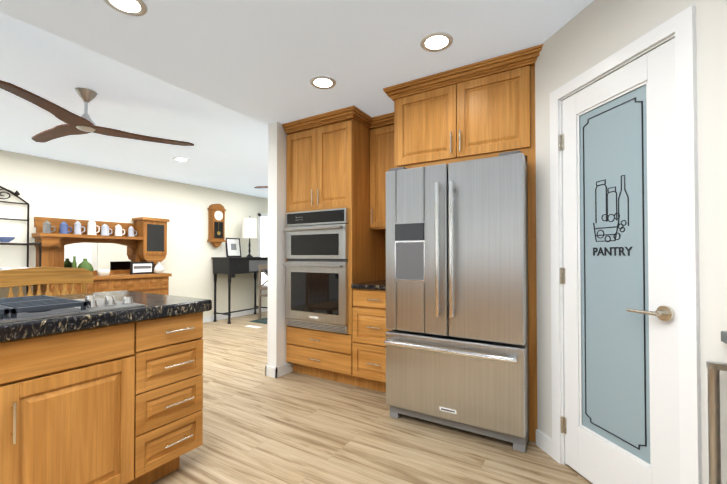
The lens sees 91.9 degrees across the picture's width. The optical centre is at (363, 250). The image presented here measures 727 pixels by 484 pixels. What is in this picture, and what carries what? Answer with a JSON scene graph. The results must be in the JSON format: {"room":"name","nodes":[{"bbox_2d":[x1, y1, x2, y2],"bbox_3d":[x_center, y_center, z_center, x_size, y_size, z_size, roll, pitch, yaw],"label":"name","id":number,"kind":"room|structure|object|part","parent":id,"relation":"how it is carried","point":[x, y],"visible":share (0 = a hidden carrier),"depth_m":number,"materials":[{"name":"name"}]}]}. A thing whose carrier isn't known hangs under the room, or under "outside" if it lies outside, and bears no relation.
{"room":"kitchen","nodes":[
{"label":"kitchen","id":0,"kind":"room"},
{"bbox_2d":[0,150,267,316],"bbox_3d":[-3.548,0.034,4.857,0.100,2.400,13.200,0,-1,31],"label":"wall","id":1,"kind":"structure","parent":0,"point":[48,187],"depth_m":5.20,"materials":[{"name":"white paint"}]},
{"bbox_2d":[207,204,225,246],"bbox_3d":[-2.591,-0.432,6.213,0.131,0.770,0.290,0,-1,31],"label":"wall clock","id":2,"kind":"object","parent":1,"relation":"attached to","point":[216,225],"visible":1,"depth_m":6.16,"materials":[{"name":"brown wood"}]},
{"bbox_2d":[203,306,267,322],"bbox_3d":[-3.499,1.186,4.812,0.013,0.095,13.000,0,-1,31],"label":"baseboard","id":3,"kind":"structure","parent":1,"relation":"attached to","point":[218,317],"depth_m":6.56,"materials":[{"name":"white wood"}]},
{"bbox_2d":[258,213,267,288],"bbox_3d":[-1.766,0.023,7.665,0.030,1.520,1.370,0,-1,31],"label":"living room window","id":4,"kind":"structure","parent":1,"relation":"in","point":[262,235],"depth_m":7.20,"materials":[{"name":"white"}]},
{"bbox_2d":[0,12,267,197],"bbox_3d":[-2.346,-1.195,4.145,3.110,0.162,13.200,0,-1,31],"label":"ceiling","id":5,"kind":"structure","parent":0,"point":[228,151],"depth_m":3.27,"materials":[{"name":"white paint"}]},
{"bbox_2d":[0,80,193,145],"bbox_3d":[-2.247,-1.069,2.814,1.210,0.300,1.314,0,-1,31],"label":"ceiling fan","id":6,"kind":"object","parent":5,"relation":"hanging from","point":[84,123],"visible":1,"depth_m":2.68,"materials":[{"name":"brown wood"}]},
{"bbox_2d":[173,157,189,161],"bbox_3d":[-2.323,-1.155,4.481,0.195,0.006,0.195,0,-1,25],"label":"recessed light","id":7,"kind":"object","parent":5,"relation":"in","point":[175,158],"depth_m":4.48,"materials":[{"name":"white"}]},
{"bbox_2d":[267,122,289,366],"bbox_3d":[-0.682,-0.007,3.721,0.120,2.450,0.770,0,-1,31],"label":"wall","id":8,"kind":"structure","parent":0,"point":[276,318],"depth_m":3.40,"materials":[{"name":"white paint"}]},
{"bbox_2d":[265,363,292,375],"bbox_3d":[-0.742,1.171,3.734,0.013,0.095,0.783,0,-1,31],"label":"baseboard","id":9,"kind":"structure","parent":8,"relation":"attached to","point":[277,372],"depth_m":3.38,"materials":[{"name":"white wood"}]},
{"bbox_2d":[0,0,593,124],"bbox_3d":[-0.781,-1.308,-0.020,3.890,0.050,7.700,0,-1,31],"label":"ceiling","id":10,"kind":"structure","parent":0,"point":[265,61],"depth_m":2.09,"materials":[{"name":"white paint"}]},
{"bbox_2d":[103,0,146,15],"bbox_3d":[-1.212,-1.254,1.785,0.195,0.006,0.195,0,-1,25],"label":"recessed light","id":11,"kind":"object","parent":10,"relation":"in","point":[130,6],"depth_m":1.81,"materials":[{"name":"white plastic"}]},
{"bbox_2d":[310,76,335,88],"bbox_3d":[-0.300,-1.243,2.612,0.195,0.006,0.195,0,-1,25],"label":"recessed light","id":12,"kind":"object","parent":10,"relation":"in","point":[320,82],"depth_m":2.60,"materials":[{"name":"white plastic"}]},
{"bbox_2d":[420,32,452,51],"bbox_3d":[0.440,-1.250,2.116,0.195,0.006,0.195,0,-1,22],"label":"recessed light","id":13,"kind":"object","parent":10,"relation":"in","point":[435,42],"depth_m":2.10,"materials":[{"name":"white plastic"}]},
{"bbox_2d":[150,311,592,483],"bbox_3d":[-0.684,1.235,3.103,7.000,0.050,13.200,0,-1,31],"label":"floor","id":14,"kind":"structure","parent":0,"point":[260,427],"depth_m":2.21,"materials":[{"name":"brown wood"}]},
{"bbox_2d":[0,186,41,294],"bbox_3d":[-3.953,0.233,3.673,0.429,1.969,0.778,0,-1,31],"label":"rack","id":15,"kind":"object","parent":14,"relation":"on","point":[5,240],"visible":0.52,"depth_m":3.93,"materials":[{"name":"grey metal"}]},
{"bbox_2d":[0,266,93,297],"bbox_3d":[-2.106,0.658,2.394,0.469,1.085,0.599,0,-1,31],"label":"oak chair","id":16,"kind":"object","parent":14,"relation":"on","point":[29,277],"visible":0.25,"depth_m":2.50,"materials":[{"name":"brown wood"}]},
{"bbox_2d":[32,217,171,295],"bbox_3d":[-3.315,0.381,4.635,0.520,1.700,1.470,0,-1,31],"label":"hutch","id":17,"kind":"object","parent":14,"relation":"on","point":[114,256],"visible":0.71,"depth_m":4.67,"materials":[{"name":"brown wood"}]},
{"bbox_2d":[0,310,209,483],"bbox_3d":[-2.083,0.748,0.566,0.686,0.854,3.600,0,-1,31],"label":"kitchen island","id":18,"kind":"object","parent":14,"relation":"on","point":[101,387],"depth_m":1.53,"materials":[{"name":"brown wood"}]},
{"bbox_2d":[0,290,211,337],"bbox_3d":[-2.221,0.289,0.656,1.005,0.062,3.680,0,-1,31],"label":"island countertop","id":19,"kind":"structure","parent":18,"relation":"on","point":[44,314],"depth_m":1.53,"materials":[{"name":"black stone"}]},
{"bbox_2d":[0,295,144,322],"bbox_3d":[-1.537,0.245,1.435,0.535,0.046,0.960,0,-1,31],"label":"cooktop","id":20,"kind":"object","parent":19,"relation":"in","point":[24,308],"depth_m":1.50,"materials":[{"name":"silver metal"}]},
{"bbox_2d":[211,216,267,323],"bbox_3d":[-2.224,0.308,6.472,0.520,1.896,1.000,0,-1,31],"label":"table","id":21,"kind":"object","parent":14,"relation":"on","point":[232,263],"visible":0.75,"depth_m":6.34,"materials":[{"name":"black wood"}]},
{"bbox_2d":[225,238,240,256],"bbox_3d":[-2.433,-0.048,6.568,0.068,0.359,0.320,0,-1,31],"label":"picture","id":22,"kind":"object","parent":21,"relation":"on","point":[233,248],"depth_m":6.55,"materials":[{"name":"white wood"}]},
{"bbox_3d":[-2.205,0.694,6.455,0.475,1.125,1.000,0,-1,31],"label":"frame","id":23,"kind":"part","parent":21,"relation":"part of","materials":[{"name":"black wood"}]},
{"bbox_2d":[242,216,256,256],"bbox_3d":[-2.131,-0.253,6.575,0.270,0.770,0.270,0,-1,31],"label":"lamp","id":24,"kind":"object","parent":21,"relation":"on","point":[249,225],"depth_m":6.47,"materials":[{"name":"white fabric"}]},
{"bbox_2d":[244,325,260,327],"bbox_3d":[-1.788,1.242,5.697,0.300,0.006,0.110,0,-1,31],"label":"floor vent","id":25,"kind":"object","parent":14,"relation":"in","point":[251,326],"visible":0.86,"depth_m":5.70,"materials":[{"name":"white metal"}]},
{"bbox_2d":[249,317,267,323],"bbox_3d":[-0.600,1.256,6.807,1.700,0.009,2.580,0,-1,31],"label":"dining rug","id":26,"kind":"object","parent":14,"relation":"on","point":[263,320],"visible":0.14,"depth_m":6.11,"materials":[{"name":"teal carpet"}]},
{"bbox_2d":[258,265,267,319],"bbox_3d":[-1.608,0.755,6.402,0.440,0.980,0.430,0,-1,11],"label":"dining chair","id":27,"kind":"object","parent":26,"relation":"on","point":[261,267],"visible":0.35,"depth_m":6.23,"materials":[{"name":"brown wood"}]},
{"bbox_2d":[284,112,385,384],"bbox_3d":[-0.276,0.020,3.517,0.777,2.392,0.690,0,-1,31],"label":"tall cabinet","id":28,"kind":"object","parent":14,"relation":"on","point":[340,163],"depth_m":3.24,"materials":[{"name":"brown wood"}]},
{"bbox_2d":[283,204,349,335],"bbox_3d":[-0.322,0.187,3.439,0.777,1.101,0.516,0,-1,31],"label":"wall oven","id":29,"kind":"object","parent":28,"relation":"in","point":[317,240],"depth_m":3.19,"materials":[{"name":"silver metal"}]},
{"bbox_2d":[354,288,390,392],"bbox_3d":[0.267,0.774,3.203,0.468,0.876,0.646,0,-1,31],"label":"base cabinet","id":30,"kind":"object","parent":14,"relation":"on","point":[370,329],"depth_m":2.97,"materials":[{"name":"brown wood"}]},
{"bbox_2d":[354,280,385,291],"bbox_3d":[0.259,0.315,3.198,0.466,0.038,0.650,0,-1,31],"label":"countertop","id":31,"kind":"structure","parent":30,"relation":"on","point":[374,285],"depth_m":2.98,"materials":[{"name":"black stone"}]},
{"bbox_2d":[384,150,528,452],"bbox_3d":[0.737,0.310,2.588,0.908,1.785,0.908,0,-1,31],"label":"fridge","id":32,"kind":"object","parent":14,"relation":"on","point":[456,344],"visible":0.98,"depth_m":2.21,"materials":[{"name":"grey metal"}]},
{"bbox_2d":[706,331,726,483],"bbox_3d":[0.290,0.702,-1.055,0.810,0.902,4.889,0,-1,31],"label":"stool","id":33,"kind":"object","parent":14,"relation":"on","point":[714,430],"depth_m":1.20,"materials":[{"name":"brown wood"}]},
{"bbox_2d":[370,120,389,231],"bbox_3d":[0.346,-0.687,3.353,0.468,0.982,0.341,0,-1,31],"label":"upper cabinet","id":34,"kind":"object","parent":0,"relation":"attached to","point":[380,132],"depth_m":3.28,"materials":[{"name":"brown wood"}]},
{"bbox_2d":[390,76,465,168],"bbox_3d":[0.667,-0.888,2.900,0.549,0.592,0.787,0,-1,31],"label":"upper cabinet","id":35,"kind":"object","parent":0,"relation":"attached to","point":[428,122],"depth_m":2.55,"materials":[{"name":"brown wood"}]},
{"bbox_2d":[535,0,726,483],"bbox_3d":[1.213,-0.034,1.708,0.116,2.450,0.980,0,-1,-12],"label":"wall","id":36,"kind":"structure","parent":0,"point":[594,41],"depth_m":1.36,"materials":[{"name":"white paint"}]},
{"bbox_2d":[466,56,535,179],"bbox_3d":[1.030,-0.891,2.680,0.532,0.592,0.787,0,-1,31],"label":"upper cabinet","id":37,"kind":"object","parent":36,"relation":"attached to","point":[500,99],"depth_m":2.29,"materials":[{"name":"brown wood"}]},
{"bbox_2d":[559,38,679,483],"bbox_3d":[1.185,0.167,1.678,0.452,2.023,0.472,0,-1,31],"label":"pantry door","id":38,"kind":"structure","parent":36,"relation":"in","point":[615,401],"depth_m":1.63,"materials":[{"name":"white paint"}]},
{"bbox_2d":[593,175,628,241],"bbox_3d":[1.190,-0.195,1.697,0.005,0.304,0.193,0,-1,-12],"label":"art","id":39,"kind":"object","parent":38,"relation":"attached to","point":[607,193],"visible":1,"depth_m":1.70,"materials":[{"name":"grey paint"}]},
{"bbox_2d":[596,213,626,241],"bbox_3d":[1.191,-0.107,1.691,0.004,0.138,0.161,0,-1,-12],"label":"fruit","id":40,"kind":"object","parent":38,"relation":"attached to","point":[612,221],"visible":1,"depth_m":1.68,"materials":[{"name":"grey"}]},
{"bbox_2d":[593,247,631,255],"bbox_3d":[1.191,0.006,1.685,0.002,0.041,0.211,0,-1,-13],"label":"lettering","id":41,"kind":"object","parent":38,"relation":"attached to","point":[610,252],"depth_m":1.69,"materials":[{"name":"grey paint"}]},
{"bbox_2d":[583,97,646,449],"bbox_3d":[1.191,0.100,1.687,0.007,1.564,0.320,0,-1,-12],"label":"decorative border","id":42,"kind":"object","parent":38,"relation":"attached to","point":[639,445],"depth_m":1.54,"materials":[{"name":"grey"}]}
]}

